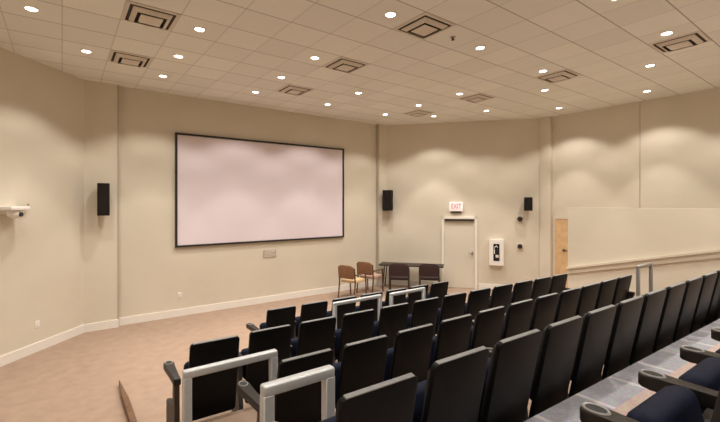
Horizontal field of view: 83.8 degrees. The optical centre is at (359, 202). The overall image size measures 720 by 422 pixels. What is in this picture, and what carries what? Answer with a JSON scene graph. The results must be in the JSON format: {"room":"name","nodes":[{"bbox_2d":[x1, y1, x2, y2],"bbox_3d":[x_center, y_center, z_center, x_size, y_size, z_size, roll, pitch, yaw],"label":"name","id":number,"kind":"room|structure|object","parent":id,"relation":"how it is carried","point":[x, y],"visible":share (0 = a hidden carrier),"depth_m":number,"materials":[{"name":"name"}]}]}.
{"room":"lecture hall","nodes":[
{"label":"lecture hall","id":0,"kind":"room"},
{"bbox_2d":[0,47,83,355],"bbox_3d":[-5.527,0.059,5.583,0.200,4.777,4.042,0,0,6],"label":"wall","id":1,"kind":"structure","parent":0,"point":[42,105],"depth_m":6.65,"materials":[{"name":"beige paint"}]},
{"bbox_2d":[0,204,29,217],"bbox_3d":[-5.237,0.123,6.155,0.260,0.223,0.482,0,0,6],"label":"camera","id":2,"kind":"object","parent":1,"relation":"attached to","point":[10,211],"visible":1,"depth_m":6.00,"materials":[{"name":"white plastic"}]},
{"bbox_2d":[35,320,39,327],"bbox_3d":[-5.315,1.997,6.611,0.011,0.120,0.080,0,0,6],"label":"wall outlet","id":3,"kind":"object","parent":1,"relation":"attached to","point":[37,323],"visible":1,"depth_m":6.61,"materials":[{"name":"white plastic"}]},
{"bbox_2d":[0,325,83,366],"bbox_3d":[-5.419,2.372,5.572,0.018,0.150,4.042,0,0,6],"label":"baseboard","id":4,"kind":"structure","parent":1,"relation":"attached to","point":[13,356],"depth_m":6.63,"materials":[{"name":"white paint"}]},
{"bbox_2d":[84,80,116,323],"bbox_3d":[-5.089,0.059,7.867,0.550,4.777,0.300,0,0,-37],"label":"wall","id":5,"kind":"structure","parent":0,"point":[100,99],"depth_m":7.74,"materials":[{"name":"beige paint"}]},
{"bbox_2d":[84,319,118,332],"bbox_3d":[-4.988,2.372,7.744,0.565,0.150,0.018,0,0,-37],"label":"baseboard","id":6,"kind":"structure","parent":5,"relation":"attached to","point":[97,326],"depth_m":7.73,"materials":[{"name":"white paint"}]},
{"bbox_2d":[97,183,109,226],"bbox_3d":[-4.897,0.042,7.631,0.200,0.830,0.308,0,0,-38],"label":"wall speaker","id":7,"kind":"object","parent":5,"relation":"attached to","point":[103,189],"visible":1,"depth_m":7.52},
{"bbox_2d":[98,184,108,214],"bbox_3d":[-4.806,-0.068,7.513,0.170,0.570,0.010,0,0,-38],"label":"grille","id":8,"kind":"object","parent":7,"relation":"attached to","point":[103,189],"depth_m":7.51,"materials":[{"name":"black fabric"}]},
{"bbox_2d":[117,85,118,319],"bbox_3d":[-4.801,0.059,7.954,0.033,4.777,0.104,0,0,-37],"label":"trim","id":9,"kind":"structure","parent":5,"relation":"attached to","point":[117,85],"depth_m":7.90,"materials":[{"name":"beige paint"}]},
{"bbox_2d":[180,399,250,421],"bbox_3d":[1.458,2.322,6.263,8.225,0.249,0.850,0,0,-35],"label":"floor","id":10,"kind":"structure","parent":0,"point":[245,405],"depth_m":4.17,"materials":[{"name":"carpet"}]},
{"bbox_2d":[163,335,239,421],"bbox_3d":[-1.548,1.738,3.909,0.607,0.919,0.498,0,0,-34],"label":"chair","id":11,"kind":"object","parent":10,"relation":"on","point":[214,393],"visible":0.85,"depth_m":3.80,"materials":[{"name":"black plastic"}]},
{"bbox_2d":[232,324,291,411],"bbox_3d":[-1.076,1.738,4.273,0.545,0.919,0.493,0,0,-34],"label":"chair","id":12,"kind":"object","parent":10,"relation":"on","point":[278,338],"visible":0.44,"depth_m":4.11,"materials":[{"name":"black plastic"}]},
{"bbox_2d":[289,316,335,357],"bbox_3d":[-0.625,1.738,4.582,0.545,0.919,0.493,0,0,-34],"label":"chair","id":13,"kind":"object","parent":10,"relation":"on","point":[315,335],"visible":0.34,"depth_m":4.43,"materials":[{"name":"black plastic"}]},
{"bbox_2d":[333,309,374,363],"bbox_3d":[-0.175,1.738,4.890,0.545,0.919,0.493,0,0,-34],"label":"chair","id":14,"kind":"object","parent":10,"relation":"on","point":[356,326],"visible":0.38,"depth_m":4.73,"materials":[{"name":"black plastic"}]},
{"bbox_2d":[332,294,381,362],"bbox_3d":[-0.026,1.756,5.536,0.902,0.885,0.130,0,0,-37],"label":"guard rail","id":15,"kind":"object","parent":10,"relation":"on","point":[379,296],"visible":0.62,"depth_m":5.48,"materials":[{"name":"metal"}]},
{"bbox_2d":[372,303,408,348],"bbox_3d":[0.276,1.738,5.199,0.545,0.919,0.493,0,0,-34],"label":"chair","id":16,"kind":"object","parent":10,"relation":"on","point":[392,318],"visible":0.35,"depth_m":5.06,"materials":[{"name":"black plastic"}]},
{"bbox_2d":[389,287,425,305],"bbox_3d":[0.729,1.760,6.097,0.802,0.876,0.130,0,0,-37],"label":"guard rail","id":17,"kind":"object","parent":10,"relation":"on","point":[422,289],"visible":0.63,"depth_m":6.06,"materials":[{"name":"metal"}]},
{"bbox_2d":[406,297,439,335],"bbox_3d":[0.726,1.738,5.507,0.545,0.919,0.493,0,0,-34],"label":"chair","id":18,"kind":"object","parent":10,"relation":"on","point":[425,311],"visible":0.4,"depth_m":5.36,"materials":[{"name":"black plastic"}]},
{"bbox_2d":[434,292,466,335],"bbox_3d":[1.177,1.738,5.816,0.545,0.919,0.493,0,0,-34],"label":"chair","id":19,"kind":"object","parent":10,"relation":"on","point":[453,305],"visible":0.35,"depth_m":5.66,"materials":[{"name":"black plastic"}]},
{"bbox_2d":[464,287,490,319],"bbox_3d":[1.627,1.738,6.124,0.545,0.919,0.493,0,0,-34],"label":"chair","id":20,"kind":"object","parent":10,"relation":"on","point":[478,300],"visible":0.36,"depth_m":5.96,"materials":[{"name":"black plastic"}]},
{"bbox_2d":[488,283,512,312],"bbox_3d":[2.078,1.738,6.433,0.545,0.919,0.493,0,0,-34],"label":"chair","id":21,"kind":"object","parent":10,"relation":"on","point":[501,294],"visible":0.45,"depth_m":6.27,"materials":[{"name":"black plastic"}]},
{"bbox_2d":[490,280,532,303],"bbox_3d":[2.528,1.738,6.741,0.545,0.919,0.493,0,0,-34],"label":"chair","id":22,"kind":"object","parent":10,"relation":"on","point":[522,289],"visible":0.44,"depth_m":6.56,"materials":[{"name":"black plastic"}]},
{"bbox_2d":[512,276,550,300],"bbox_3d":[2.979,1.738,7.050,0.545,0.919,0.493,0,0,-34],"label":"chair","id":23,"kind":"object","parent":10,"relation":"on","point":[540,287],"visible":0.36,"depth_m":6.87,"materials":[{"name":"black fabric"}]},
{"bbox_2d":[548,273,569,294],"bbox_3d":[3.469,1.738,7.382,0.637,0.919,0.498,0,0,-34],"label":"chair","id":24,"kind":"object","parent":10,"relation":"on","point":[558,282],"visible":0.3,"depth_m":7.18,"materials":[{"name":"black fabric"}]},
{"bbox_2d":[0,285,491,421],"bbox_3d":[1.275,2.547,5.244,13.900,0.200,12.700,0,0,-37],"label":"floor","id":25,"kind":"structure","parent":0,"point":[74,379],"depth_m":6.00,"materials":[{"name":"carpet"}]},
{"bbox_2d":[119,380,136,421],"bbox_3d":[-2.317,2.405,4.165,0.065,0.085,3.050,0,0,-37],"label":"curb","id":26,"kind":"object","parent":25,"relation":"on","point":[129,412],"visible":1,"depth_m":4.70,"materials":[{"name":"brown wood"}]},
{"bbox_2d":[246,305,295,338],"bbox_3d":[-1.336,1.988,6.010,0.607,0.919,0.498,0,0,-35],"label":"chair","id":27,"kind":"object","parent":25,"relation":"on","point":[275,317],"visible":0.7,"depth_m":5.88,"materials":[{"name":"black plastic"}]},
{"bbox_2d":[294,300,327,337],"bbox_3d":[-0.864,1.988,6.342,0.545,0.919,0.493,0,0,-35],"label":"chair","id":28,"kind":"object","parent":25,"relation":"on","point":[314,310],"visible":0.4,"depth_m":6.19,"materials":[{"name":"black plastic"}]},
{"bbox_2d":[326,296,356,328],"bbox_3d":[-0.415,1.988,6.655,0.545,0.919,0.493,0,0,-35],"label":"chair","id":29,"kind":"object","parent":25,"relation":"on","point":[343,309],"visible":0.29,"depth_m":6.51,"materials":[{"name":"black plastic"}]},
{"bbox_2d":[338,265,366,297],"bbox_3d":[-0.204,2.018,10.397,0.554,0.863,0.593,0,0,35],"label":"chair","id":30,"kind":"object","parent":25,"relation":"on","point":[347,272],"visible":0.96,"depth_m":10.22,"materials":[{"name":"fabric"}]},
{"bbox_2d":[355,291,382,321],"bbox_3d":[0.034,1.988,6.968,0.545,0.919,0.493,0,0,-35],"label":"chair","id":31,"kind":"object","parent":25,"relation":"on","point":[373,303],"visible":0.3,"depth_m":6.82,"materials":[{"name":"black plastic"}]},
{"bbox_2d":[356,261,383,292],"bbox_3d":[0.271,2.018,10.999,0.554,0.863,0.593,0,0,35],"label":"chair","id":32,"kind":"object","parent":25,"relation":"on","point":[362,267],"visible":0.98,"depth_m":10.82,"materials":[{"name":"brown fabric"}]},
{"bbox_2d":[382,288,406,306],"bbox_3d":[0.482,1.988,7.281,0.545,0.919,0.493,0,0,-35],"label":"chair","id":33,"kind":"object","parent":25,"relation":"on","point":[398,299],"visible":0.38,"depth_m":7.14,"materials":[{"name":"black plastic"}]},
{"bbox_2d":[389,263,409,294],"bbox_3d":[1.056,2.018,10.779,0.554,0.863,0.593,0,0,8],"label":"chair","id":34,"kind":"object","parent":25,"relation":"on","point":[397,271],"visible":0.95,"depth_m":10.52,"materials":[{"name":"red fabric"}]},
{"bbox_2d":[379,262,443,285],"bbox_3d":[1.468,2.098,11.441,1.800,0.702,0.540,0,0,14],"label":"folding table","id":35,"kind":"object","parent":25,"relation":"on","point":[384,264],"visible":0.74,"depth_m":11.42,"materials":[{"name":"metal"}]},
{"bbox_2d":[405,284,427,313],"bbox_3d":[0.931,1.988,7.594,0.545,0.919,0.493,0,0,-35],"label":"chair","id":36,"kind":"object","parent":25,"relation":"on","point":[412,297],"visible":0.29,"depth_m":7.41,"materials":[{"name":"black plastic"}]},
{"bbox_2d":[419,263,439,284],"bbox_3d":[1.856,2.018,10.739,0.554,0.863,0.593,0,0,11],"label":"chair","id":37,"kind":"object","parent":25,"relation":"on","point":[426,271],"visible":0.89,"depth_m":10.48,"materials":[{"name":"red fabric"}]},
{"bbox_2d":[427,281,449,307],"bbox_3d":[1.419,1.988,7.931,0.637,0.919,0.498,0,0,-35],"label":"chair","id":38,"kind":"object","parent":25,"relation":"on","point":[439,289],"visible":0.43,"depth_m":7.76,"materials":[{"name":"black plastic"}]},
{"bbox_2d":[119,86,375,317],"bbox_3d":[-2.225,0.059,10.057,6.820,4.777,0.200,0,0,-37],"label":"wall","id":39,"kind":"structure","parent":0,"point":[153,272],"depth_m":9.06,"materials":[{"name":"beige paint"}]},
{"bbox_2d":[119,280,376,325],"bbox_3d":[-2.164,2.372,9.966,6.650,0.150,0.018,0,0,-37],"label":"baseboard","id":40,"kind":"structure","parent":39,"relation":"attached to","point":[226,305],"depth_m":9.33,"materials":[{"name":"white paint"}]},
{"bbox_2d":[175,132,343,247],"bbox_3d":[-2.213,-0.278,9.906,4.370,2.470,0.055,0,0,-37],"label":"projection screen","id":41,"kind":"object","parent":39,"relation":"attached to","point":[228,190],"visible":1,"depth_m":9.64,"materials":[{"name":"fabric"}]},
{"bbox_2d":[263,249,275,257],"bbox_3d":[-2.232,1.247,9.915,0.340,0.200,0.018,0,0,-37],"label":"air vent","id":42,"kind":"object","parent":39,"relation":"in","point":[268,253],"visible":1,"depth_m":9.91,"materials":[{"name":"beige metal"}]},
{"bbox_2d":[200,406,335,421],"bbox_3d":[2.033,2.240,5.464,8.253,0.414,1.224,0,0,-35],"label":"floor","id":43,"kind":"structure","parent":0,"point":[249,414],"depth_m":3.81,"materials":[{"name":"carpet"}]},
{"bbox_2d":[182,349,277,421],"bbox_3d":[-1.039,1.657,3.277,0.838,0.760,0.130,0,0,-37],"label":"guard rail","id":44,"kind":"object","parent":43,"relation":"on","point":[272,355],"visible":0.95,"depth_m":3.17,"materials":[{"name":"metal"}]},
{"bbox_2d":[237,348,333,421],"bbox_3d":[-0.584,1.577,3.105,0.606,0.919,0.498,0,0,-36],"label":"chair","id":45,"kind":"object","parent":43,"relation":"on","point":[302,404],"visible":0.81,"depth_m":2.97,"materials":[{"name":"black plastic"}]},
{"bbox_2d":[333,335,388,415],"bbox_3d":[-0.114,1.577,3.444,0.545,0.919,0.493,0,0,-36],"label":"chair","id":46,"kind":"object","parent":43,"relation":"on","point":[362,364],"visible":0.46,"depth_m":3.29,"materials":[{"name":"black plastic"}]},
{"bbox_2d":[383,323,433,382],"bbox_3d":[0.333,1.577,3.764,0.545,0.919,0.493,0,0,-36],"label":"chair","id":47,"kind":"object","parent":43,"relation":"on","point":[411,351],"visible":0.36,"depth_m":3.63,"materials":[{"name":"black plastic"}]},
{"bbox_2d":[427,314,472,375],"bbox_3d":[0.779,1.577,4.083,0.545,0.919,0.493,0,0,-36],"label":"chair","id":48,"kind":"object","parent":43,"relation":"on","point":[452,337],"visible":0.35,"depth_m":3.93,"materials":[{"name":"black plastic"}]},
{"bbox_2d":[467,306,505,350],"bbox_3d":[1.226,1.577,4.403,0.545,0.919,0.493,0,0,-36],"label":"chair","id":49,"kind":"object","parent":43,"relation":"on","point":[486,330],"visible":0.34,"depth_m":4.24,"materials":[{"name":"black plastic"}]},
{"bbox_2d":[472,299,533,339],"bbox_3d":[1.672,1.577,4.722,0.545,0.919,0.493,0,0,-36],"label":"chair","id":50,"kind":"object","parent":43,"relation":"on","point":[517,318],"visible":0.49,"depth_m":4.55,"materials":[{"name":"black plastic"}]},
{"bbox_2d":[504,293,558,331],"bbox_3d":[2.118,1.577,5.042,0.545,0.919,0.493,0,0,-36],"label":"chair","id":51,"kind":"object","parent":43,"relation":"on","point":[544,307],"visible":0.36,"depth_m":4.87,"materials":[{"name":"black plastic"}]},
{"bbox_2d":[553,287,579,322],"bbox_3d":[2.565,1.577,5.362,0.545,0.919,0.493,0,0,-36],"label":"chair","id":52,"kind":"object","parent":43,"relation":"on","point":[567,301],"visible":0.27,"depth_m":5.18,"materials":[{"name":"black plastic"}]},
{"bbox_2d":[575,283,599,316],"bbox_3d":[3.011,1.577,5.681,0.545,0.919,0.493,0,0,-36],"label":"chair","id":53,"kind":"object","parent":43,"relation":"on","point":[588,294],"visible":0.38,"depth_m":5.50,"materials":[{"name":"black plastic"}]},
{"bbox_2d":[594,278,616,309],"bbox_3d":[3.458,1.577,6.001,0.545,0.919,0.493,0,0,-36],"label":"chair","id":54,"kind":"object","parent":43,"relation":"on","point":[606,290],"visible":0.31,"depth_m":5.82,"materials":[{"name":"black plastic"}]},
{"bbox_2d":[612,274,634,304],"bbox_3d":[3.943,1.577,6.345,0.637,0.919,0.498,0,0,-36],"label":"chair","id":55,"kind":"object","parent":43,"relation":"on","point":[621,293],"visible":0.26,"depth_m":6.15,"materials":[{"name":"black fabric"}]},
{"bbox_2d":[0,0,719,125],"bbox_3d":[1.275,-2.390,5.244,13.900,0.120,12.700,0,0,-37],"label":"ceiling","id":56,"kind":"structure","parent":0,"point":[244,47],"depth_m":6.13,"materials":[{"name":"tile"}]},
{"bbox_2d":[22,5,39,12],"bbox_3d":[-3.942,-2.325,4.811,0.172,0.010,0.172,0,0,-37],"label":"recessed light","id":57,"kind":"object","parent":56,"relation":"in","point":[26,7],"visible":1,"depth_m":4.79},
{"bbox_2d":[80,49,92,53],"bbox_3d":[-4.200,-2.325,6.151,0.172,0.010,0.172,0,0,-37],"label":"recessed light","id":58,"kind":"object","parent":56,"relation":"in","point":[81,50],"visible":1,"depth_m":6.15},
{"bbox_2d":[108,50,152,67],"bbox_3d":[-3.724,-2.304,6.504,0.576,0.052,0.596,0,0,-37],"label":"ceiling vent","id":59,"kind":"object","parent":56,"relation":"in","point":[119,57],"visible":1,"depth_m":6.43,"materials":[{"name":"metal"}]},
{"bbox_2d":[121,1,180,30],"bbox_3d":[-2.624,-2.304,5.023,0.576,0.052,0.596,0,0,-37],"label":"ceiling vent","id":60,"kind":"object","parent":56,"relation":"in","point":[137,13],"visible":1,"depth_m":4.95,"materials":[{"name":"metal"}]},
{"bbox_2d":[172,54,183,57],"bbox_3d":[-2.883,-2.325,6.364,0.172,0.010,0.172,0,0,-37],"label":"recessed light","id":61,"kind":"object","parent":56,"relation":"in","point":[173,55],"visible":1,"depth_m":6.36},
{"bbox_2d":[193,26,205,31],"bbox_3d":[-2.149,-2.325,5.376,0.172,0.010,0.172,0,0,-37],"label":"recessed light","id":62,"kind":"object","parent":56,"relation":"in","point":[197,28],"visible":1,"depth_m":5.37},
{"bbox_2d":[276,84,313,95],"bbox_3d":[-1.348,-2.304,8.269,0.576,0.052,0.596,0,0,-37],"label":"ceiling vent","id":63,"kind":"object","parent":56,"relation":"in","point":[289,89],"visible":1,"depth_m":8.19,"materials":[{"name":"metal"}]},
{"bbox_2d":[310,56,319,59],"bbox_3d":[-0.723,-2.325,6.435,0.172,0.010,0.172,0,0,-37],"label":"recessed light","id":64,"kind":"object","parent":56,"relation":"in","point":[311,57],"visible":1,"depth_m":6.42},
{"bbox_2d":[322,57,368,72],"bbox_3d":[-0.248,-2.304,6.788,0.576,0.052,0.596,0,0,-37],"label":"ceiling vent","id":65,"kind":"object","parent":56,"relation":"in","point":[342,64],"visible":1,"depth_m":6.71,"materials":[{"name":"metal"}]},
{"bbox_2d":[384,11,396,17],"bbox_3d":[0.377,-2.325,4.954,0.172,0.010,0.172,0,0,-37],"label":"recessed light","id":66,"kind":"object","parent":56,"relation":"in","point":[390,14],"visible":1,"depth_m":4.94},
{"bbox_2d":[403,109,433,116],"bbox_3d":[1.503,-2.304,10.387,0.576,0.052,0.596,0,0,-37],"label":"ceiling vent","id":67,"kind":"object","parent":56,"relation":"in","point":[417,113],"visible":1,"depth_m":10.29,"materials":[{"name":"metal"}]},
{"bbox_2d":[393,12,455,39],"bbox_3d":[0.852,-2.304,5.307,0.576,0.052,0.596,0,0,-37],"label":"ceiling vent","id":68,"kind":"object","parent":56,"relation":"in","point":[425,25],"visible":1,"depth_m":5.24,"materials":[{"name":"metal"}]},
{"bbox_2d":[458,93,494,102],"bbox_3d":[2.580,-2.304,8.888,0.576,0.052,0.596,0,0,-37],"label":"ceiling vent","id":69,"kind":"object","parent":56,"relation":"in","point":[478,97],"visible":1,"depth_m":8.80,"materials":[{"name":"metal"}]},
{"bbox_2d":[474,45,485,49],"bbox_3d":[1.802,-2.325,6.013,0.172,0.010,0.172,0,0,-37],"label":"recessed light","id":70,"kind":"object","parent":56,"relation":"in","point":[481,47],"visible":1,"depth_m":5.99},
{"bbox_2d":[534,69,581,82],"bbox_3d":[3.632,-2.304,7.372,0.576,0.052,0.596,0,0,-37],"label":"ceiling vent","id":71,"kind":"object","parent":56,"relation":"in","point":[565,74],"visible":1,"depth_m":7.29,"materials":[{"name":"metal"}]},
{"bbox_2d":[659,31,674,35],"bbox_3d":[4.210,-2.325,5.502,0.172,0.010,0.172,0,0,-37],"label":"recessed light","id":72,"kind":"object","parent":56,"relation":"in","point":[665,33],"visible":1,"depth_m":5.50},
{"bbox_2d":[648,30,711,52],"bbox_3d":[4.637,-2.304,5.820,0.576,0.052,0.596,0,0,-37],"label":"ceiling vent","id":73,"kind":"object","parent":56,"relation":"in","point":[694,38],"visible":1,"depth_m":5.75,"materials":[{"name":"metal"}]},
{"bbox_2d":[379,124,386,279],"bbox_3d":[0.595,0.059,12.088,0.310,4.777,0.300,0,0,-37],"label":"wall","id":74,"kind":"structure","parent":0,"point":[382,128],"depth_m":11.96,"materials":[{"name":"beige paint"}]},
{"bbox_2d":[376,124,378,285],"bbox_3d":[0.523,0.059,11.908,0.030,4.777,0.104,0,0,-37],"label":"trim","id":75,"kind":"structure","parent":74,"relation":"attached to","point":[377,125],"depth_m":11.89,"materials":[{"name":"beige paint"}]},
{"bbox_2d":[387,118,539,288],"bbox_3d":[2.974,0.059,11.630,4.411,4.777,0.200,0,0,14],"label":"wall","id":76,"kind":"structure","parent":0,"point":[490,167],"depth_m":11.47,"materials":[{"name":"beige paint"}]},
{"bbox_2d":[383,190,392,217],"bbox_3d":[0.846,0.032,11.883,0.270,0.820,0.328,0,0,21],"label":"wall speaker","id":77,"kind":"object","parent":76,"relation":"attached to","point":[387,194],"visible":1,"depth_m":11.73},
{"bbox_2d":[383,191,390,209],"bbox_3d":[0.790,-0.078,11.735,0.240,0.560,0.010,0,0,21],"label":"grille","id":78,"kind":"object","parent":77,"relation":"attached to","point":[386,194],"depth_m":11.73,"materials":[{"name":"black fabric"}]},
{"bbox_2d":[387,279,436,286],"bbox_3d":[1.573,2.372,11.863,1.578,0.150,0.018,0,0,14],"label":"baseboard","id":79,"kind":"structure","parent":76,"relation":"attached to","point":[393,282],"depth_m":11.89,"materials":[{"name":"white paint"}]},
{"bbox_2d":[449,202,462,212],"bbox_3d":[2.767,0.132,11.545,0.380,0.310,0.065,0,0,14],"label":"exit sign","id":80,"kind":"object","parent":76,"relation":"attached to","point":[454,207],"visible":1,"depth_m":11.52,"materials":[{"name":"plastic"}]},
{"bbox_2d":[442,216,476,288],"bbox_3d":[2.852,1.417,11.520,0.991,2.060,0.072,0,0,14],"label":"door","id":81,"kind":"structure","parent":76,"relation":"in","point":[457,231],"depth_m":11.54,"materials":[{"name":"beige paint"}]},
{"bbox_2d":[489,239,503,265],"bbox_3d":[3.824,1.382,11.250,0.380,0.720,0.133,0,0,14],"label":"fire extinguisher cabinet","id":82,"kind":"object","parent":76,"relation":"attached to","point":[496,246],"visible":1,"depth_m":11.21,"materials":[{"name":"white plastic"}]},
{"bbox_2d":[479,284,513,290],"bbox_3d":[4.234,2.372,11.208,1.762,0.150,0.018,0,0,14],"label":"baseboard","id":83,"kind":"structure","parent":76,"relation":"attached to","point":[481,286],"depth_m":11.35,"materials":[{"name":"white paint"}]},
{"bbox_2d":[516,216,522,222],"bbox_3d":[4.443,0.447,11.133,0.180,0.195,0.065,0,0,14],"label":"wall sensor","id":84,"kind":"object","parent":76,"relation":"attached to","point":[519,219],"visible":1,"depth_m":11.14,"materials":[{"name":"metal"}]},
{"bbox_2d":[517,243,522,249],"bbox_3d":[4.443,1.207,11.133,0.168,0.182,0.065,0,0,14],"label":"wall thermostat","id":85,"kind":"object","parent":76,"relation":"attached to","point":[519,245],"visible":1,"depth_m":11.13,"materials":[{"name":"black plastic"}]},
{"bbox_2d":[524,197,532,218],"bbox_3d":[4.590,0.137,10.981,0.210,0.590,0.288,0,0,14],"label":"wall speaker","id":86,"kind":"object","parent":76,"relation":"attached to","point":[528,201],"visible":1,"depth_m":10.85},
{"bbox_2d":[525,198,531,209],"bbox_3d":[4.557,0.027,10.846,0.180,0.330,0.010,0,0,14],"label":"grille","id":87,"kind":"object","parent":86,"relation":"attached to","point":[528,201],"depth_m":10.84,"materials":[{"name":"black fabric"}]},
{"bbox_2d":[527,365,603,416],"bbox_3d":[2.757,2.096,4.489,8.253,0.701,1.230,0,0,-35],"label":"floor","id":88,"kind":"structure","parent":0,"point":[529,402],"depth_m":3.52,"materials":[{"name":"carpet"}]},
{"bbox_2d":[260,365,334,421],"bbox_3d":[-0.353,1.373,2.329,0.526,0.753,0.130,0,0,-37],"label":"guard rail","id":89,"kind":"object","parent":88,"relation":"on","point":[325,374],"visible":1,"depth_m":2.31,"materials":[{"name":"metal"}]},
{"bbox_2d":[274,373,417,421],"bbox_3d":[-0.098,1.290,1.983,0.606,0.919,0.498,0,0,-35],"label":"chair","id":90,"kind":"object","parent":88,"relation":"on","point":[392,400],"visible":1,"depth_m":1.85,"materials":[{"name":"black fabric"}]},
{"bbox_2d":[412,346,488,421],"bbox_3d":[0.393,1.290,2.372,0.545,0.919,0.493,0,0,-35],"label":"chair","id":91,"kind":"object","parent":88,"relation":"on","point":[452,390],"visible":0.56,"depth_m":2.22,"materials":[{"name":"black plastic"}]},
{"bbox_2d":[477,329,541,421],"bbox_3d":[0.842,1.290,2.690,0.545,0.919,0.493,0,0,-35],"label":"chair","id":92,"kind":"object","parent":88,"relation":"on","point":[509,375],"visible":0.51,"depth_m":2.54,"materials":[{"name":"black plastic"}]},
{"bbox_2d":[487,315,582,420],"bbox_3d":[1.291,1.290,3.007,0.545,0.919,0.493,0,0,-35],"label":"chair","id":93,"kind":"object","parent":88,"relation":"on","point":[559,340],"visible":0.56,"depth_m":2.84,"materials":[{"name":"black plastic"}]},
{"bbox_2d":[566,304,615,398],"bbox_3d":[1.740,1.290,3.325,0.545,0.919,0.493,0,0,-35],"label":"chair","id":94,"kind":"object","parent":88,"relation":"on","point":[596,328],"visible":0.35,"depth_m":3.16,"materials":[{"name":"black plastic"}]},
{"bbox_2d":[600,295,643,380],"bbox_3d":[2.188,1.290,3.643,0.545,0.919,0.493,0,0,-35],"label":"chair","id":95,"kind":"object","parent":88,"relation":"on","point":[627,314],"visible":0.39,"depth_m":3.48,"materials":[{"name":"black plastic"}]},
{"bbox_2d":[636,262,652,295],"bbox_3d":[4.301,1.335,6.059,0.635,0.830,0.130,0,0,-37],"label":"guard rail","id":96,"kind":"object","parent":88,"relation":"on","point":[650,264],"visible":0.59,"depth_m":6.00,"materials":[{"name":"grey metal"}]},
{"bbox_2d":[628,288,666,365],"bbox_3d":[2.637,1.290,3.961,0.545,0.919,0.493,0,0,-35],"label":"chair","id":97,"kind":"object","parent":88,"relation":"on","point":[653,301],"visible":0.42,"depth_m":3.80,"materials":[{"name":"black plastic"}]},
{"bbox_2d":[651,282,685,353],"bbox_3d":[3.086,1.290,4.279,0.545,0.919,0.493,0,0,-35],"label":"chair","id":98,"kind":"object","parent":88,"relation":"on","point":[674,294],"visible":0.33,"depth_m":4.12,"materials":[{"name":"black plastic"}]},
{"bbox_2d":[671,276,702,343],"bbox_3d":[3.535,1.290,4.597,0.545,0.919,0.493,0,0,-35],"label":"chair","id":99,"kind":"object","parent":88,"relation":"on","point":[692,289],"visible":0.33,"depth_m":4.43,"materials":[{"name":"black plastic"}]},
{"bbox_2d":[689,271,716,333],"bbox_3d":[3.984,1.290,4.915,0.545,0.919,0.493,0,0,-35],"label":"chair","id":100,"kind":"object","parent":88,"relation":"on","point":[707,286],"visible":0.33,"depth_m":4.75,"materials":[{"name":"black plastic"}]},
{"bbox_2d":[704,270,719,326],"bbox_3d":[4.472,1.290,5.257,0.637,0.919,0.498,0,0,-35],"label":"chair","id":101,"kind":"object","parent":88,"relation":"on","point":[713,314],"visible":0.13,"depth_m":5.05,"materials":[{"name":"black plastic"}]},
{"bbox_2d":[524,319,719,421],"bbox_3d":[4.219,1.936,2.521,8.220,1.022,4.017,0,0,-37],"label":"floor","id":102,"kind":"structure","parent":0,"point":[621,392],"depth_m":3.13,"materials":[{"name":"tile"}]},
{"bbox_2d":[580,385,719,421],"bbox_3d":[1.200,0.966,1.511,0.545,0.919,0.493,0,0,-35],"label":"chair","id":103,"kind":"object","parent":102,"relation":"on","point":[672,403],"visible":1,"depth_m":1.53,"materials":[{"name":"black fabric"}]},
{"bbox_2d":[638,357,719,421],"bbox_3d":[1.646,0.966,1.825,0.545,0.919,0.493,0,0,-35],"label":"chair","id":104,"kind":"object","parent":102,"relation":"on","point":[703,379],"visible":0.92,"depth_m":1.79,"materials":[{"name":"black fabric"}]},
{"bbox_2d":[680,345,719,363],"bbox_3d":[2.092,0.966,2.140,0.545,0.919,0.493,0,0,-35],"label":"chair","id":105,"kind":"object","parent":102,"relation":"on","point":[691,354],"visible":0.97,"depth_m":2.13,"materials":[{"name":"black plastic"}]},
{"bbox_2d":[711,328,719,341],"bbox_3d":[2.538,0.966,2.455,0.545,0.919,0.493,0,0,-35],"label":"chair","id":106,"kind":"object","parent":102,"relation":"on","point":[715,332],"visible":1,"depth_m":2.48,"materials":[{"name":"black plastic"}]},
{"bbox_2d":[553,88,719,216],"bbox_3d":[7.647,0.059,7.734,0.200,4.777,8.300,0,0,-37],"label":"wall","id":107,"kind":"structure","parent":0,"point":[680,134],"depth_m":9.18,"materials":[{"name":"beige paint"}]},
{"bbox_2d":[540,116,552,277],"bbox_3d":[5.078,0.059,10.933,0.130,4.777,0.300,0,0,-37],"label":"column","id":108,"kind":"structure","parent":107,"relation":"attached to","point":[546,123],"depth_m":10.86,"materials":[{"name":"beige paint"}]},
{"bbox_2d":[552,217,567,287],"bbox_3d":[5.490,1.407,10.405,0.077,2.080,1.020,0,0,-37],"label":"door","id":109,"kind":"structure","parent":107,"relation":"in","point":[559,224],"depth_m":10.67,"materials":[{"name":"orange wood"}]},
{"bbox_2d":[568,207,719,296],"bbox_3d":[6.714,1.274,6.163,0.130,2.347,6.890,0,0,-37],"label":"wall","id":110,"kind":"structure","parent":0,"point":[595,235],"depth_m":7.75,"materials":[{"name":"beige paint"}]},
{"bbox_2d":[566,249,719,273],"bbox_3d":[6.605,0.647,6.145,0.072,1.834,6.790,0,0,-37],"label":"trim","id":111,"kind":"structure","parent":110,"relation":"attached to","point":[715,253],"depth_m":7.61,"materials":[{"name":"beige paint"}]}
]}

